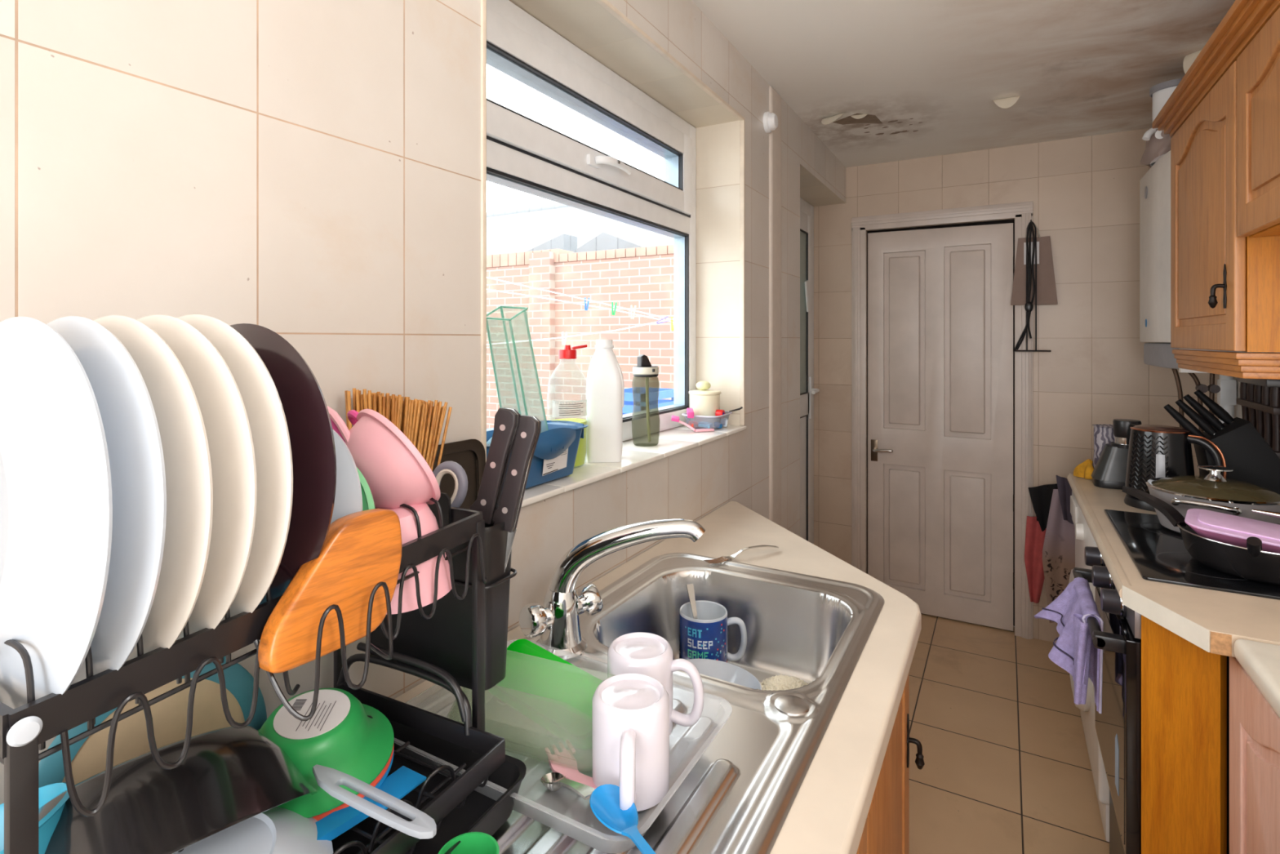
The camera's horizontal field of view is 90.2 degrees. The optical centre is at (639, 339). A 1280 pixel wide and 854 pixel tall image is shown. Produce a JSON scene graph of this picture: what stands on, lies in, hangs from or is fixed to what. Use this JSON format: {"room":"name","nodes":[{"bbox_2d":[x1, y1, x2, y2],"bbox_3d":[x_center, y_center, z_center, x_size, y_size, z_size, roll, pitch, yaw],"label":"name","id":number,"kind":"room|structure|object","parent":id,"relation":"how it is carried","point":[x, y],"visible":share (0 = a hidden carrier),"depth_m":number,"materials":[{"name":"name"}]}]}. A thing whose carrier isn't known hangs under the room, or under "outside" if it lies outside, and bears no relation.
{"room":"kitchen","nodes":[
{"label":"kitchen","id":0,"kind":"room"},
{"bbox_2d":[0,0,845,804],"bbox_3d":[-0.271,0.239,1.249,0.239,2.312,5.100,0,0,30],"label":"wall","id":1,"kind":"structure","parent":0,"point":[308,172],"depth_m":0.83,"materials":[{"name":"beige tile"}]},
{"bbox_2d":[486,0,696,440],"bbox_3d":[-0.104,-0.217,1.636,0.120,0.990,1.182,0,0,30],"label":"window","id":2,"kind":"structure","parent":1,"relation":"in","point":[524,154],"depth_m":1.63,"materials":[{"name":"white plastic"}]},
{"bbox_2d":[480,0,745,461],"bbox_3d":[0.037,-0.221,1.556,0.015,1.000,1.202,0,0,30],"label":"trim","id":3,"kind":"structure","parent":1,"relation":"attached to","point":[605,4],"depth_m":1.04,"materials":[{"name":"plastic"}]},
{"bbox_2d":[499,424,746,507],"bbox_3d":[-0.049,0.285,1.605,0.231,0.012,1.185,0,0,30],"label":"windowsill","id":4,"kind":"structure","parent":1,"relation":"attached to","point":[673,441],"depth_m":1.53,"materials":[{"name":"white tile"}]},
{"bbox_2d":[486,420,588,488],"bbox_3d":[-0.231,0.223,1.221,0.170,0.111,0.321,0,0,30],"label":"plastic basket","id":5,"kind":"object","parent":4,"relation":"on","point":[554,456],"visible":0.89,"depth_m":1.22,"materials":[{"name":"plastic"}]},
{"bbox_2d":[486,305,548,431],"bbox_3d":[-0.232,0.106,1.226,0.075,0.339,0.199,0,0,13],"label":"wire rack","id":6,"kind":"object","parent":5,"relation":"in","point":[524,308],"visible":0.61,"depth_m":1.19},
{"bbox_2d":[542,450,566,475],"bbox_3d":[-0.162,0.234,1.221,0.004,0.040,0.069,0,0,33],"label":"print","id":7,"kind":"object","parent":5,"relation":"attached to","point":[553,464],"depth_m":1.22},
{"bbox_2d":[551,344,586,466],"bbox_3d":[-0.160,0.144,1.411,0.091,0.268,0.109,0,0,30],"label":"bottle","id":8,"kind":"object","parent":4,"relation":"on","point":[575,408],"visible":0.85,"depth_m":1.39,"materials":[{"name":"clear plastic"}]},
{"bbox_2d":[586,339,624,462],"bbox_3d":[-0.081,0.139,1.483,0.087,0.278,0.083,0,0,-3],"label":"milk bottle","id":9,"kind":"object","parent":4,"relation":"on","point":[605,387],"visible":0.94,"depth_m":1.44,"materials":[{"name":"plastic"}]},
{"bbox_2d":[631,354,659,443],"bbox_3d":[0.015,0.159,1.690,0.075,0.239,0.075,0,0,-14],"label":"water bottle","id":10,"kind":"object","parent":4,"relation":"on","point":[643,368],"visible":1,"depth_m":1.67,"materials":[{"name":"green plastic"}]},
{"bbox_2d":[681,411,732,429],"bbox_3d":[0.213,0.255,2.015,0.128,0.047,0.156,0,0,30],"label":"tub","id":11,"kind":"object","parent":4,"relation":"on","point":[730,412],"visible":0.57,"depth_m":1.97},
{"bbox_2d":[688,381,720,427],"bbox_3d":[0.207,0.203,2.038,0.104,0.143,0.104,0,0,30],"label":"pot","id":12,"kind":"object","parent":11,"relation":"in","point":[704,401],"visible":0.88,"depth_m":2.00,"materials":[{"name":"ceramic"}]},
{"bbox_2d":[768,85,781,525],"bbox_3d":[0.483,0.239,2.356,0.050,2.312,0.130,0,0,30],"label":"pipe","id":13,"kind":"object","parent":1,"relation":"attached to","point":[775,99],"depth_m":2.33,"materials":[{"name":"metal"}]},
{"bbox_2d":[800,197,819,543],"bbox_3d":[0.728,0.334,3.091,0.131,2.121,0.909,0,0,30],"label":"door","id":14,"kind":"structure","parent":1,"relation":"in","point":[807,391],"depth_m":3.33,"materials":[{"name":"white plastic"}]},
{"bbox_2d":[486,203,674,254],"bbox_3d":[-2.721,-0.495,10.953,9.000,4.080,2.926,0,0,30],"label":"sky","id":15,"kind":"structure","parent":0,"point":[522,229],"depth_m":10.50,"materials":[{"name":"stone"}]},
{"bbox_2d":[527,231,646,253],"bbox_3d":[-0.890,-1.130,8.112,3.200,0.450,0.600,0,0,30],"label":"gable","id":16,"kind":"object","parent":15,"relation":"on","point":[604,241],"visible":0.27,"depth_m":7.60,"materials":[{"name":"stone"}]},
{"bbox_2d":[691,0,1235,167],"bbox_3d":[0.398,-0.917,0.867,1.930,0.200,5.300,0,0,30],"label":"ceiling","id":17,"kind":"structure","parent":0,"point":[876,82],"depth_m":2.11,"materials":[{"name":"paint"}]},
{"bbox_2d":[909,613,1109,853],"bbox_3d":[0.398,1.445,0.867,1.930,0.100,5.300,0,0,30],"label":"floor","id":18,"kind":"structure","parent":0,"point":[997,724],"depth_m":2.17,"materials":[{"name":"tile"}]},
{"bbox_2d":[856,671,924,853],"bbox_3d":[0.168,0.966,1.164,0.601,0.858,0.503,0,0,30],"label":"base cabinet","id":19,"kind":"object","parent":18,"relation":"on","point":[886,830],"visible":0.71,"depth_m":1.09,"materials":[{"name":"orange wood"}]},
{"bbox_2d":[1068,489,1109,841],"bbox_3d":[1.628,0.952,1.917,0.557,0.825,0.685,0,0,30],"label":"washing machine","id":20,"kind":"object","parent":18,"relation":"on","point":[1083,535],"visible":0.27,"depth_m":1.88,"materials":[{"name":"white metal"}]},
{"bbox_2d":[1072,546,1229,853],"bbox_3d":[1.314,0.966,1.392,0.581,0.858,0.509,0,0,30],"label":"oven","id":21,"kind":"object","parent":18,"relation":"on","point":[1118,726],"visible":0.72,"depth_m":1.35,"materials":[{"name":"black metal"}]},
{"bbox_2d":[1033,577,1103,713],"bbox_3d":[1.033,0.730,1.541,0.123,0.235,0.278,0,0,27],"label":"hand towel","id":22,"kind":"object","parent":21,"relation":"hanging from","point":[1073,651],"visible":0.91,"depth_m":1.50,"materials":[{"name":"fabric"}]},
{"bbox_2d":[1066,473,1279,657],"bbox_3d":[1.483,0.513,1.607,0.578,0.038,1.418,0,0,30],"label":"countertop","id":23,"kind":"structure","parent":21,"relation":"on","point":[1212,620],"depth_m":1.22,"materials":[{"name":"beige laminate"}]},
{"bbox_2d":[1092,424,1114,468],"bbox_3d":[1.651,0.398,2.252,0.103,0.190,0.090,0,0,30],"label":"bread bag","id":24,"kind":"object","parent":23,"relation":"on","point":[1103,433],"visible":0.33,"depth_m":2.24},
{"bbox_2d":[1091,418,1141,489],"bbox_3d":[1.612,0.381,2.151,0.147,0.228,0.116,0,0,30],"label":"coffee maker","id":25,"kind":"object","parent":23,"relation":"on","point":[1109,470],"visible":0.63,"depth_m":2.12,"materials":[{"name":"grey metal"}]},
{"bbox_2d":[1124,423,1226,511],"bbox_3d":[1.562,0.375,1.876,0.221,0.238,0.171,0,0,30],"label":"kettle","id":26,"kind":"object","parent":23,"relation":"on","point":[1154,451],"visible":0.78,"depth_m":1.84,"materials":[{"name":"black plastic"}]},
{"bbox_2d":[1103,509,1279,599],"bbox_3d":[1.407,0.491,1.451,0.508,0.006,0.607,0,0,30],"label":"cooktop","id":27,"kind":"object","parent":23,"relation":"in","point":[1159,553],"visible":0.53,"depth_m":1.41,"materials":[{"name":"black ceramic"}]},
{"bbox_2d":[1122,486,1279,586],"bbox_3d":[1.348,0.436,1.425,0.291,0.104,0.440,0,0,15],"label":"saute pan","id":28,"kind":"object","parent":27,"relation":"on","point":[1236,561],"depth_m":1.31,"materials":[{"name":"metal"}]},
{"bbox_2d":[1184,508,1279,553],"bbox_3d":[1.322,0.419,1.333,0.278,0.067,0.132,0,0,44],"label":"dish","id":29,"kind":"object","parent":28,"relation":"in","point":[1233,530],"visible":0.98,"depth_m":1.35,"materials":[{"name":"ceramic"}]},
{"bbox_2d":[1145,464,1279,533],"bbox_3d":[1.456,0.404,1.615,0.276,0.167,0.345,0,0,30],"label":"lid","id":30,"kind":"object","parent":27,"relation":"on","point":[1212,491],"visible":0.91,"depth_m":1.55,"materials":[{"name":"glass"}]},
{"bbox_2d":[1193,417,1279,491],"bbox_3d":[1.759,0.361,1.808,0.271,0.267,0.130,0,0,30],"label":"knife block","id":31,"kind":"object","parent":23,"relation":"on","point":[1252,460],"visible":0.48,"depth_m":1.78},
{"bbox_2d":[1163,404,1206,438],"bbox_3d":[1.599,0.253,1.859,0.114,0.126,0.026,0,0,30],"label":"knife","id":32,"kind":"object","parent":31,"relation":"in","point":[1183,421],"visible":0.71,"depth_m":1.86,"materials":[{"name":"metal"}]},
{"bbox_2d":[1175,399,1217,435],"bbox_3d":[1.633,0.237,1.862,0.111,0.123,0.025,0,0,30],"label":"knife","id":33,"kind":"object","parent":31,"relation":"in","point":[1192,414],"visible":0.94,"depth_m":1.86,"materials":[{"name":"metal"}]},
{"bbox_2d":[1182,394,1225,430],"bbox_3d":[1.663,0.223,1.868,0.111,0.123,0.025,0,0,30],"label":"knife","id":34,"kind":"object","parent":31,"relation":"in","point":[1200,409],"visible":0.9,"depth_m":1.86,"materials":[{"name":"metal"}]},
{"bbox_2d":[1193,389,1234,424],"bbox_3d":[1.698,0.208,1.875,0.108,0.119,0.028,0,0,30],"label":"knife","id":35,"kind":"object","parent":31,"relation":"in","point":[1215,408],"visible":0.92,"depth_m":1.87,"materials":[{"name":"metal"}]},
{"bbox_2d":[1141,614,1226,853],"bbox_3d":[1.035,0.965,1.220,0.020,0.860,0.129,0,0,-26],"label":"end panel","id":36,"kind":"object","parent":18,"relation":"on","point":[1184,684],"visible":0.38,"depth_m":1.21,"materials":[{"name":"orange wood"}]},
{"bbox_2d":[1229,656,1279,853],"bbox_3d":[1.084,0.966,0.797,0.464,0.858,0.540,0,0,30],"label":"base cabinet","id":37,"kind":"object","parent":18,"relation":"on","point":[1254,724],"visible":0.91,"depth_m":1.03,"materials":[{"name":"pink wood"}]},
{"bbox_2d":[1233,639,1279,718],"bbox_3d":[0.449,0.514,-0.331,0.449,0.038,2.971,0,0,30],"label":"countertop","id":38,"kind":"structure","parent":37,"relation":"on","point":[1260,661],"depth_m":0.98,"materials":[{"name":"white laminate"}]},
{"bbox_3d":[-0.083,0.966,0.726,0.601,0.858,0.498,0,0,30],"label":"base cabinet","id":39,"kind":"object","parent":18,"relation":"on","visible":0},
{"bbox_2d":[394,501,921,853],"bbox_3d":[-0.303,0.514,0.343,0.603,0.038,3.395,0,0,30],"label":"countertop","id":40,"kind":"structure","parent":39,"relation":"on","point":[828,814],"depth_m":0.92,"materials":[{"name":"beige laminate"}]},
{"bbox_2d":[0,497,526,853],"bbox_3d":[-0.350,0.323,0.504,0.291,0.326,0.499,0,0,27],"label":"dish rack","id":41,"kind":"object","parent":40,"relation":"on","point":[456,809],"visible":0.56,"depth_m":0.52,"materials":[{"name":"black metal"}]},
{"bbox_2d":[0,782,69,853],"bbox_3d":[-0.468,0.391,0.433,0.136,0.120,0.131,0,0,30],"label":"jug","id":42,"kind":"object","parent":41,"relation":"in","point":[47,824],"visible":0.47,"depth_m":0.46,"materials":[{"name":"plastic"}]},
{"bbox_2d":[0,316,112,708],"bbox_3d":[-0.410,0.111,0.400,0.253,0.253,0.036,0,0,27],"label":"plate","id":43,"kind":"object","parent":41,"relation":"in","point":[56,502],"visible":0.98,"depth_m":0.36,"materials":[{"name":"ceramic"}]},
{"bbox_2d":[46,315,166,684],"bbox_3d":[-0.398,0.110,0.424,0.253,0.253,0.036,0,0,27],"label":"plate","id":44,"kind":"object","parent":41,"relation":"in","point":[126,407],"visible":0.23,"depth_m":0.39,"materials":[{"name":"ceramic"}]},
{"bbox_2d":[38,655,266,787],"bbox_3d":[-0.456,0.400,0.607,0.031,0.219,0.202,0,0,30],"label":"plate","id":45,"kind":"object","parent":41,"relation":"in","point":[88,754],"visible":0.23,"depth_m":0.61,"materials":[{"name":"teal ceramic"}]},
{"bbox_2d":[93,315,213,661],"bbox_3d":[-0.386,0.109,0.449,0.253,0.253,0.030,0,0,27],"label":"plate","id":46,"kind":"object","parent":41,"relation":"in","point":[184,438],"visible":0.16,"depth_m":0.41,"materials":[{"name":"ceramic"}]},
{"bbox_2d":[38,725,317,853],"bbox_3d":[-0.381,0.404,0.509,0.207,0.170,0.205,0,0,-3],"label":"frying pan","id":47,"kind":"object","parent":41,"relation":"in","point":[228,776],"visible":0.79,"depth_m":0.47,"materials":[{"name":"metal"}]},
{"bbox_2d":[137,315,257,639],"bbox_3d":[-0.373,0.108,0.473,0.253,0.253,0.030,0,0,27],"label":"plate","id":48,"kind":"object","parent":41,"relation":"in","point":[218,395],"visible":0.16,"depth_m":0.43,"materials":[{"name":"ceramic"}]},
{"bbox_2d":[176,314,293,621],"bbox_3d":[-0.361,0.106,0.497,0.253,0.253,0.030,0,0,27],"label":"plate","id":49,"kind":"object","parent":41,"relation":"in","point":[257,388],"visible":0.09,"depth_m":0.46,"materials":[{"name":"ceramic"}]},
{"bbox_2d":[173,806,333,853],"bbox_3d":[-0.335,0.424,0.502,0.167,0.053,0.167,0,0,30],"label":"bowl","id":50,"kind":"object","parent":41,"relation":"in","point":[277,829],"visible":0.57,"depth_m":0.52,"materials":[{"name":"ceramic"}]},
{"bbox_2d":[230,323,336,605],"bbox_3d":[-0.344,0.108,0.532,0.245,0.245,0.033,0,0,26],"label":"plate","id":51,"kind":"object","parent":41,"relation":"in","point":[310,430],"visible":0.23,"depth_m":0.49,"materials":[{"name":"ceramic"}]},
{"bbox_2d":[257,508,402,673],"bbox_3d":[-0.240,0.192,0.505,0.024,0.098,0.116,0,0,30],"label":"chopping board","id":52,"kind":"object","parent":41,"relation":"in","point":[361,550],"visible":0.96,"depth_m":0.50,"materials":[{"name":"brown wood"}]},
{"bbox_2d":[327,406,350,443],"bbox_3d":[-0.321,0.135,0.635,0.134,0.135,0.041,0,0,18],"label":"plate","id":53,"kind":"object","parent":41,"relation":"in","point":[338,424],"visible":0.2,"depth_m":0.64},
{"bbox_2d":[330,428,362,524],"bbox_3d":[-0.315,0.157,0.567,0.176,0.174,0.040,0,0,26],"label":"plate","id":54,"kind":"object","parent":41,"relation":"in","point":[348,497],"visible":0.08,"depth_m":0.54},
{"bbox_2d":[315,765,426,840],"bbox_3d":[-0.275,0.428,0.555,0.036,0.014,0.193,0,0,32],"label":"spatula","id":55,"kind":"object","parent":41,"relation":"in","point":[404,780],"visible":0.62,"depth_m":0.58,"materials":[{"name":"blue plastic"}]},
{"bbox_2d":[312,764,436,839],"bbox_3d":[-0.227,0.386,0.534,0.144,0.013,0.021,0,0,26],"label":"handle","id":56,"kind":"object","parent":41,"relation":"in","point":[422,826],"visible":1,"depth_m":0.53,"materials":[{"name":"white plastic"}]},
{"bbox_2d":[374,749,394,788],"bbox_3d":[-0.322,0.404,0.629,0.148,0.061,0.148,0,0,39],"label":"bowl","id":57,"kind":"object","parent":41,"relation":"in","point":[380,782],"visible":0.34,"depth_m":0.62,"materials":[{"name":"blue plastic"}]},
{"bbox_2d":[312,742,394,821],"bbox_3d":[-0.322,0.398,0.629,0.148,0.061,0.148,0,0,39],"label":"bowl","id":58,"kind":"object","parent":57,"relation":"on","point":[375,781],"visible":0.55,"depth_m":0.59,"materials":[{"name":"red plastic"}]},
{"bbox_2d":[257,687,394,817],"bbox_3d":[-0.322,0.390,0.629,0.148,0.062,0.148,0,0,39],"label":"bowl","id":59,"kind":"object","parent":58,"relation":"on","point":[340,735],"visible":0.72,"depth_m":0.61,"materials":[{"name":"green plastic"}]},
{"bbox_2d":[292,698,336,730],"bbox_3d":[-0.321,0.364,0.623,0.057,0.001,0.045,7,8,30],"label":"print","id":60,"kind":"object","parent":59,"relation":"on","point":[297,700],"depth_m":0.63},
{"bbox_2d":[383,502,452,614],"bbox_3d":[-0.231,0.213,0.644,0.083,0.101,0.080,0,0,8],"label":"cup","id":61,"kind":"object","parent":41,"relation":"in","point":[428,521],"visible":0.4,"depth_m":0.62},
{"bbox_2d":[345,408,440,509],"bbox_3d":[-0.257,0.122,0.652,0.088,0.106,0.121,0,0,-36],"label":"bowl","id":62,"kind":"object","parent":61,"relation":"on","point":[396,473],"visible":0.86,"depth_m":0.61,"materials":[{"name":"plastic"}]},
{"bbox_2d":[331,718,526,853],"bbox_3d":[-0.350,0.463,0.504,0.291,0.045,0.499,0,0,27],"label":"drip tray","id":63,"kind":"object","parent":41,"relation":"on","point":[478,812],"depth_m":0.65,"materials":[{"name":"black plastic"}]},
{"bbox_2d":[369,492,516,690],"bbox_3d":[-0.247,0.281,0.759,0.208,0.223,0.075,0,0,27],"label":"holder","id":64,"kind":"object","parent":41,"relation":"hanging from","point":[443,640],"visible":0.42,"depth_m":0.72,"materials":[{"name":"black plastic"}]},
{"bbox_2d":[344,387,452,471],"bbox_3d":[-0.319,0.166,0.843,0.041,0.209,0.174,0,0,30],"label":"bamboo mat","id":65,"kind":"object","parent":64,"relation":"in","point":[421,422],"visible":0.35,"depth_m":0.85,"materials":[{"name":"wood"}]},
{"bbox_2d":[432,461,467,507],"bbox_3d":[-0.250,0.238,0.754,0.108,0.193,0.020,0,0,20],"label":"scissors","id":66,"kind":"object","parent":64,"relation":"in","point":[458,473],"visible":0.27,"depth_m":0.73,"materials":[{"name":"grey plastic"}]},
{"bbox_2d":[469,407,520,527],"bbox_3d":[-0.179,0.211,0.733,0.082,0.266,0.020,0,0,5],"label":"kitchen knife","id":67,"kind":"object","parent":64,"relation":"in","point":[506,423],"visible":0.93,"depth_m":0.72,"materials":[{"name":"metal"}]},
{"bbox_2d":[493,415,541,572],"bbox_3d":[-0.155,0.226,0.732,0.082,0.277,0.023,0,0,-3],"label":"kitchen knife","id":68,"kind":"object","parent":64,"relation":"in","point":[527,434],"visible":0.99,"depth_m":0.73,"materials":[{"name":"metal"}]},
{"bbox_2d":[432,439,485,509],"bbox_3d":[-0.293,0.247,0.942,0.013,0.185,0.175,0,0,31],"label":"tin","id":69,"kind":"object","parent":41,"relation":"in","point":[470,454],"visible":0.25,"depth_m":0.99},
{"bbox_2d":[519,518,705,659],"bbox_3d":[-0.044,0.386,1.022,0.291,0.216,0.106,0,0,-1],"label":"mixer tap","id":70,"kind":"object","parent":40,"relation":"on","point":[557,624],"visible":0.99,"depth_m":1.00,"materials":[{"name":"silver metal"}]},
{"bbox_2d":[413,552,884,853],"bbox_3d":[0.029,0.573,0.945,0.496,0.173,1.000,0,0,30],"label":"sink","id":71,"kind":"object","parent":40,"relation":"in","point":[738,797],"visible":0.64,"depth_m":0.85,"materials":[{"name":"silver metal"}]},
{"bbox_2d":[438,831,499,853],"bbox_3d":[-0.146,0.463,0.542,0.052,0.050,0.052,0,0,30],"label":"beaker","id":72,"kind":"object","parent":71,"relation":"on","point":[471,842],"visible":1,"depth_m":0.56,"materials":[{"name":"green plastic"}]},
{"bbox_2d":[393,711,732,853],"bbox_3d":[-0.098,0.469,0.765,0.360,0.040,0.264,0,0,30],"label":"tray","id":73,"kind":"object","parent":71,"relation":"on","point":[590,839],"visible":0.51,"depth_m":0.63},
{"bbox_2d":[488,639,602,751],"bbox_3d":[-0.116,0.455,0.828,0.191,0.072,0.068,0,0,34],"label":"cutting board","id":74,"kind":"object","parent":73,"relation":"in","point":[553,692],"visible":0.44,"depth_m":0.82,"materials":[{"name":"plastic"}]},
{"bbox_2d":[540,772,595,799],"bbox_3d":[-0.075,0.465,0.662,0.023,0.038,0.092,0,0,-38],"label":"teaspoon","id":75,"kind":"object","parent":73,"relation":"in","point":[553,781],"visible":1,"depth_m":0.67,"materials":[{"name":"metal"}]},
{"bbox_2d":[540,772,564,791],"bbox_3d":[-0.093,0.475,0.687,0.032,0.017,0.025,0,0,30],"label":"bowl","id":76,"kind":"object","parent":75,"relation":"on","point":[553,781],"depth_m":0.68,"materials":[{"name":"metal"}]},
{"bbox_2d":[544,738,597,788],"bbox_3d":[-0.061,0.472,0.683,0.036,0.013,0.141,0,0,-33],"label":"fork","id":77,"kind":"object","parent":73,"relation":"in","point":[564,762],"visible":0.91,"depth_m":0.71,"materials":[{"name":"pink plastic"}]},
{"bbox_2d":[589,783,655,853],"bbox_3d":[-0.007,0.448,0.572,0.041,0.016,0.133,0,0,-28],"label":"plastic spoon","id":78,"kind":"object","parent":73,"relation":"on","point":[604,800],"visible":1,"depth_m":0.60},
{"bbox_2d":[589,783,638,834],"bbox_3d":[-0.023,0.447,0.605,0.057,0.016,0.046,0,0,30],"label":"bowl","id":79,"kind":"object","parent":78,"relation":"on","point":[604,801],"depth_m":0.61,"materials":[{"name":"blue plastic"}]},
{"bbox_2d":[591,673,669,811],"bbox_3d":[-0.011,0.429,0.668,0.083,0.102,0.122,0,0,2],"label":"mug","id":80,"kind":"object","parent":73,"relation":"in","point":[630,712],"visible":0.9,"depth_m":0.66,"materials":[{"name":"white ceramic"}]},
{"bbox_2d":[607,631,704,735],"bbox_3d":[0.019,0.429,0.786,0.120,0.102,0.081,0,0,12],"label":"mug","id":81,"kind":"object","parent":73,"relation":"in","point":[648,654],"visible":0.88,"depth_m":0.77,"materials":[{"name":"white ceramic"}]},
{"bbox_2d":[679,600,746,662],"bbox_3d":[0.137,0.594,1.262,0.124,0.112,0.097,0,0,38],"label":"mug","id":82,"kind":"object","parent":71,"relation":"in","point":[706,637],"visible":0.73,"depth_m":1.24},
{"bbox_2d":[687,658,761,689],"bbox_3d":[0.129,0.618,1.124,0.168,0.058,0.167,0,0,30],"label":"bowl","id":83,"kind":"object","parent":71,"relation":"in","point":[719,669],"visible":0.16,"depth_m":1.19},
{"bbox_2d":[760,674,809,690],"bbox_3d":[0.267,0.638,1.161,0.123,0.040,0.128,0,0,30],"label":"sponge","id":84,"kind":"object","parent":71,"relation":"in","point":[777,682],"visible":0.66,"depth_m":1.16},
{"bbox_2d":[813,128,1218,642],"bbox_3d":[1.689,0.239,3.124,1.930,2.312,0.100,0,0,30],"label":"wall","id":85,"kind":"structure","parent":0,"point":[1084,192],"depth_m":2.95,"materials":[{"name":"tile"}]},
{"bbox_2d":[866,219,1014,631],"bbox_3d":[1.506,0.370,3.208,0.870,2.050,0.164,0,0,30],"label":"door","id":86,"kind":"structure","parent":85,"relation":"in","point":[940,314],"depth_m":3.19,"materials":[{"name":"white paint"}]},
{"bbox_2d":[851,200,1033,639],"bbox_3d":[1.482,0.375,3.186,0.818,2.040,0.057,0,0,30],"label":"trim","id":87,"kind":"structure","parent":85,"relation":"attached to","point":[1021,212],"depth_m":3.19,"materials":[{"name":"white paint"}]},
{"bbox_2d":[1013,221,1051,351],"bbox_3d":[1.799,-0.245,2.929,0.148,0.601,0.025,0,0,30],"label":"wire rack","id":88,"kind":"object","parent":85,"relation":"hanging from","point":[1028,306],"visible":1,"depth_m":2.93,"materials":[{"name":"black metal"}]},
{"bbox_2d":[1010,219,1057,305],"bbox_3d":[1.826,-0.358,2.958,0.185,0.393,0.049,0,0,30],"label":"cloth bag","id":89,"kind":"object","parent":85,"relation":"hanging from","point":[1046,282],"visible":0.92,"depth_m":2.94,"materials":[{"name":"fabric"}]},
{"bbox_3d":[1.912,0.659,2.890,0.008,0.024,0.083,0,0,30],"label":"wall hook","id":90,"kind":"object","parent":85,"relation":"attached to","visible":0},
{"bbox_2d":[1042,488,1075,622],"bbox_3d":[1.873,0.944,2.809,0.173,0.621,0.035,0,0,30],"label":"apron","id":91,"kind":"object","parent":90,"relation":"hanging from","point":[1059,545],"visible":0.53,"depth_m":2.83,"materials":[{"name":"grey fabric"}]},
{"bbox_2d":[1056,475,1073,524],"bbox_3d":[1.861,0.700,2.778,0.082,0.210,0.027,0,0,30],"label":"cloth","id":92,"kind":"object","parent":91,"relation":"hanging from","point":[1064,490],"visible":0.74,"depth_m":2.78,"materials":[{"name":"fabric"}]},
{"bbox_3d":[1.864,0.679,2.917,0.008,0.024,0.083,0,0,30],"label":"wall hook","id":93,"kind":"object","parent":85,"relation":"attached to","visible":0},
{"bbox_2d":[1028,483,1057,531],"bbox_3d":[1.830,0.755,2.888,0.125,0.225,0.027,0,0,30],"label":"tea towel","id":94,"kind":"object","parent":93,"relation":"hanging from","point":[1041,496],"visible":0.65,"depth_m":2.89,"materials":[{"name":"black fabric"}]},
{"bbox_2d":[1234,377,1242,418],"bbox_3d":[1.192,0.239,0.413,0.100,2.312,5.100,0,0,30],"label":"wall","id":95,"kind":"structure","parent":0,"point":[1237,408],"depth_m":2.46,"materials":[{"name":"beige tile"}]},
{"bbox_2d":[1139,150,1279,373],"bbox_3d":[1.931,-0.254,2.147,0.332,0.713,0.535,0,0,30],"label":"boiler","id":96,"kind":"object","parent":95,"relation":"attached to","point":[1155,184],"visible":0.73,"depth_m":2.17,"materials":[{"name":"white metal"}]},
{"bbox_2d":[1142,78,1182,166],"bbox_3d":[1.809,-0.739,2.170,0.172,0.264,0.132,0,0,-39],"label":"flue","id":97,"kind":"object","parent":96,"relation":"on","point":[1160,142],"visible":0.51,"depth_m":2.16,"materials":[{"name":"white plastic"}]},
{"bbox_2d":[1171,368,1236,475],"bbox_3d":[2.093,0.265,2.308,0.599,0.460,0.126,0,0,-36],"label":"pipes","id":98,"kind":"object","parent":96,"relation":"attached to","point":[1225,388],"visible":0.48,"depth_m":2.46,"materials":[{"name":"white plastic"}]},
{"bbox_2d":[1151,0,1279,379],"bbox_3d":[1.400,-0.292,1.268,0.384,0.754,1.392,0,0,30],"label":"upper cabinet","id":99,"kind":"object","parent":95,"relation":"attached to","point":[1225,286],"visible":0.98,"depth_m":1.49,"materials":[{"name":"orange wood"}]},
{"bbox_2d":[1236,7,1279,237],"bbox_3d":[1.264,-0.411,0.992,0.347,0.388,0.676,0,0,30],"label":"upper cabinet","id":100,"kind":"object","parent":95,"relation":"attached to","point":[1258,66],"visible":1,"depth_m":1.25,"materials":[{"name":"orange wood"}]},
{"bbox_2d":[1236,382,1279,457],"bbox_3d":[2.097,0.255,2.147,0.048,0.340,0.410,0,0,30],"label":"spice rack","id":101,"kind":"object","parent":95,"relation":"attached to","point":[1260,405],"visible":0.46,"depth_m":2.09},
{"label":"outside","id":102,"kind":"structure","parent":0,"visible":0},
{"bbox_3d":[-4.148,1.595,8.132,12.725,0.100,18.000,0,0,30],"label":"yard","id":103,"kind":"structure","parent":102,"visible":0},
{"bbox_2d":[486,244,674,428],"bbox_3d":[-1.679,0.304,7.161,7.976,2.482,0.325,0,0,30],"label":"wall","id":104,"kind":"structure","parent":103,"relation":"on","point":[643,277],"depth_m":6.50,"materials":[{"name":"red brick"}]},
{"bbox_2d":[486,276,674,345],"bbox_3d":[-0.557,0.395,4.419,3.188,2.300,0.165,0,0,17],"label":"clothesline","id":105,"kind":"object","parent":103,"relation":"on","point":[667,318],"visible":0.19,"depth_m":4.36,"materials":[{"name":"plastic"}]},
{"bbox_2d":[622,386,674,414],"bbox_3d":[0.007,0.955,4.604,0.360,1.180,0.500,0,0,30],"label":"crate","id":106,"kind":"object","parent":103,"relation":"on","point":[634,397],"visible":0.11,"depth_m":4.49,"materials":[{"name":"blue plastic"}]},
{"bbox_3d":[1.830,0.819,2.937,0.008,0.024,0.083,0,0,30],"label":"wall hook","id":107,"kind":"object","parent":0,"visible":0},
{"bbox_2d":[1024,515,1046,603],"bbox_3d":[1.819,1.010,2.929,0.094,0.391,0.027,0,0,30],"label":"glove","id":108,"kind":"object","parent":107,"relation":"hanging from","point":[1034,536],"visible":0.86,"depth_m":2.93,"materials":[{"name":"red fabric"}]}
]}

